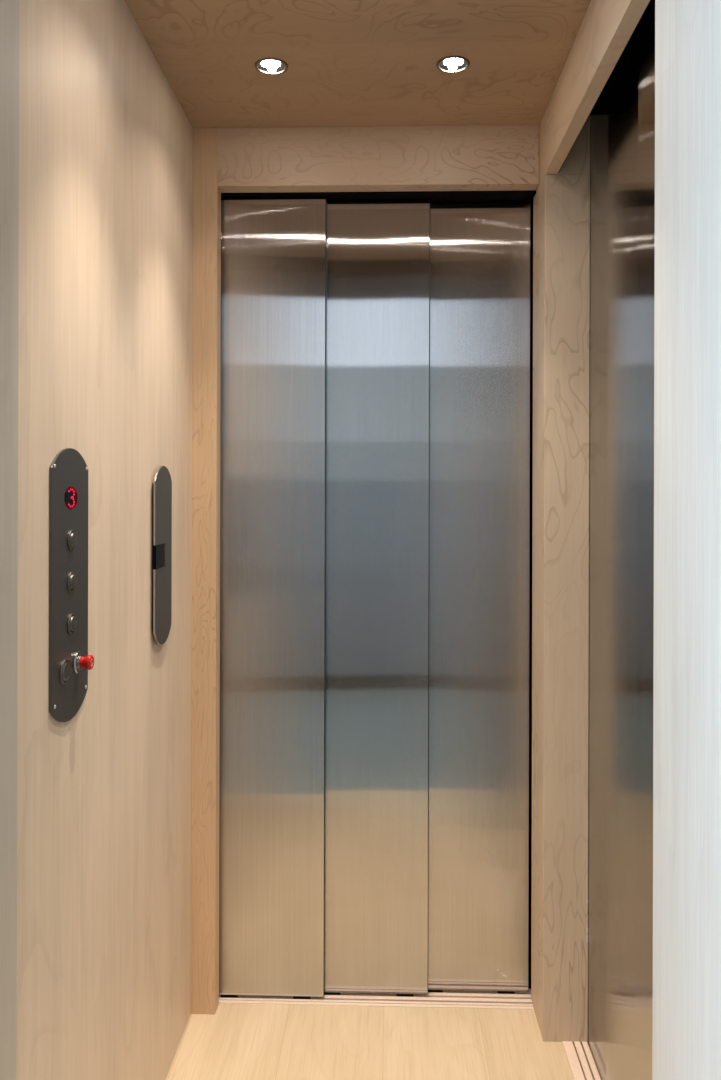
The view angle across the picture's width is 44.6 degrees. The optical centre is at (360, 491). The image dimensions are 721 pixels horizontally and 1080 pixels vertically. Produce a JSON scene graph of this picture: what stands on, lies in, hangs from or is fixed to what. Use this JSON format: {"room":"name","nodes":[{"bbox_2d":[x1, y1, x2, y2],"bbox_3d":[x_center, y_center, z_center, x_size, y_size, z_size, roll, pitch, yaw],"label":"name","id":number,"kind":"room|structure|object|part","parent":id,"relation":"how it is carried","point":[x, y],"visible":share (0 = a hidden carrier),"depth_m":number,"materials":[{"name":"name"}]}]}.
{"room":"elevator interior","nodes":[
{"label":"elevator interior","id":0,"kind":"room"},
{"bbox_2d":[0,0,192,1079],"bbox_3d":[-0.453,0.195,1.535,0.060,2.180,1.640,0,0,2],"label":"wall","id":1,"kind":"structure","parent":0,"point":[105,322],"depth_m":1.46,"materials":[{"name":"brown wood"}]},
{"bbox_2d":[49,448,93,721],"bbox_3d":[-0.426,0.139,1.329,0.029,0.410,0.153,0,0,2],"label":"control panel","id":2,"kind":"object","parent":1,"relation":"attached to","point":[70,662],"visible":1,"depth_m":1.31,"materials":[{"name":"grey metal"}]},
{"bbox_3d":[-0.421,0.261,1.351,0.019,0.023,0.023,0,0,2],"label":"stop knob","id":3,"kind":"part","parent":2,"relation":"part of","materials":[{"name":"red plastic"}]},
{"bbox_2d":[152,466,171,643],"bbox_3d":[-0.419,0.132,1.855,0.011,0.375,0.136,0,0,2],"label":"plate","id":4,"kind":"object","parent":1,"relation":"attached to","point":[162,482],"visible":1,"depth_m":1.84,"materials":[{"name":"grey metal"}]},
{"bbox_3d":[-0.421,0.132,1.856,0.005,0.351,0.111,0,0,2],"label":"backing frame","id":5,"kind":"part","parent":4,"relation":"part of","materials":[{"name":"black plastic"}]},
{"bbox_2d":[191,0,649,1013],"bbox_3d":[0.008,0.196,1.661,0.877,2.180,1.081,0,0,2],"label":"door frame","id":6,"kind":"structure","parent":1,"relation":"attached to","point":[206,361],"depth_m":2.16,"materials":[{"name":"brown wood"}]},
{"bbox_2d":[219,199,326,998],"bbox_3d":[-0.230,0.278,2.240,0.282,2.039,0.020,0,0,2],"label":"sliding door","id":7,"kind":"structure","parent":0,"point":[274,251],"depth_m":2.23,"materials":[{"name":"metal"}]},
{"bbox_2d":[124,0,591,127],"bbox_3d":[0.091,-0.904,1.718,1.130,0.020,1.240,0,0,2],"label":"ceiling","id":8,"kind":"structure","parent":0,"point":[351,63],"depth_m":1.81,"materials":[{"name":"brown wood"}]},
{"bbox_2d":[255,58,287,74],"bbox_3d":[-0.187,-0.892,1.847,0.070,0.004,0.070,0,0,2],"label":"recessed light","id":9,"kind":"object","parent":8,"relation":"in","point":[271,66],"visible":1,"depth_m":1.84,"materials":[{"name":"grey"}]},
{"bbox_2d":[436,56,469,72],"bbox_3d":[0.193,-0.891,1.837,0.070,0.004,0.070,0,0,2],"label":"recessed light","id":10,"kind":"object","parent":8,"relation":"in","point":[450,64],"visible":1,"depth_m":1.83,"materials":[{"name":"grey"}]},
{"bbox_2d":[166,1003,573,1079],"bbox_3d":[-0.003,1.301,1.451,0.910,0.030,1.501,0,0,2],"label":"floor","id":11,"kind":"structure","parent":0,"point":[240,1041],"depth_m":2.04,"materials":[{"name":"brown wood"}]},
{"bbox_2d":[219,989,533,1009],"bbox_3d":[0.037,1.300,2.245,0.880,0.032,0.089,0,0,2],"label":"door sill","id":12,"kind":"structure","parent":11,"relation":"on","point":[448,998],"depth_m":2.23,"materials":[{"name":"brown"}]},
{"bbox_2d":[531,115,589,1041],"bbox_3d":[0.485,0.197,2.144,0.104,2.180,0.169,0,0,2],"label":"wall","id":13,"kind":"structure","parent":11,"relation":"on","point":[561,202],"depth_m":2.06,"materials":[{"name":"brown wood"}]},
{"bbox_2d":[562,1040,602,1079],"bbox_3d":[0.499,1.302,1.645,0.079,0.032,1.080,0,0,2],"label":"door sill","id":14,"kind":"structure","parent":11,"relation":"on","point":[583,1064],"depth_m":1.99,"materials":[{"name":"brown"}]},
{"bbox_2d":[528,190,535,988],"bbox_3d":[0.107,0.221,2.338,1.130,2.230,0.020,0,0,2],"label":"door frame","id":15,"kind":"structure","parent":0,"point":[531,201],"depth_m":2.32,"materials":[{"name":"black metal"}]},
{"bbox_2d":[325,201,429,996],"bbox_3d":[0.033,0.279,2.253,0.286,2.039,0.020,0,0,2],"label":"sliding door","id":16,"kind":"structure","parent":15,"relation":"in","point":[378,334],"depth_m":2.24,"materials":[{"name":"metal"}]},
{"bbox_2d":[221,190,534,203],"bbox_3d":[0.030,-0.820,2.261,0.814,0.144,0.118,0,0,2],"label":"trim","id":17,"kind":"structure","parent":15,"relation":"attached to","point":[523,196],"depth_m":2.23,"materials":[{"name":"black metal"}]},
{"bbox_2d":[428,203,529,993],"bbox_3d":[0.293,0.279,2.265,0.280,2.039,0.018,0,0,2],"label":"sliding door","id":18,"kind":"structure","parent":15,"relation":"in","point":[479,515],"depth_m":2.26,"materials":[{"name":"metal"}]},
{"bbox_2d":[652,0,720,1079],"bbox_3d":[0.500,0.112,0.910,0.256,2.350,0.450,0,0,2],"label":"wall","id":19,"kind":"structure","parent":0,"point":[686,1040],"depth_m":1.01,"materials":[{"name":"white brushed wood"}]},
{"bbox_2d":[588,88,607,1079],"bbox_3d":[0.540,0.213,1.942,0.018,2.172,0.305,0,0,2],"label":"sliding door","id":20,"kind":"structure","parent":19,"relation":"in","point":[598,356],"depth_m":1.97,"materials":[{"name":"metal"}]},
{"bbox_2d":[606,24,638,1079],"bbox_3d":[0.511,0.213,1.655,0.018,2.172,0.311,0,0,2],"label":"sliding door","id":21,"kind":"structure","parent":19,"relation":"in","point":[623,81],"depth_m":1.69,"materials":[{"name":"metal"}]},
{"bbox_2d":[636,0,654,1079],"bbox_3d":[0.482,0.213,1.369,0.018,2.172,0.307,0,0,2],"label":"sliding door","id":22,"kind":"structure","parent":19,"relation":"in","point":[646,32],"depth_m":1.47,"materials":[{"name":"metal"}]},
{"bbox_3d":[0.623,0.223,1.721,0.020,2.230,1.180,0,0,2],"label":"wall","id":23,"kind":"structure","parent":0,"visible":0},
{"bbox_2d":[558,0,650,172],"bbox_3d":[0.527,-0.819,1.598,0.160,0.144,0.918,0,0,2],"label":"trim","id":24,"kind":"structure","parent":23,"relation":"attached to","point":[604,89],"depth_m":1.82,"materials":[{"name":"black"}]}
]}

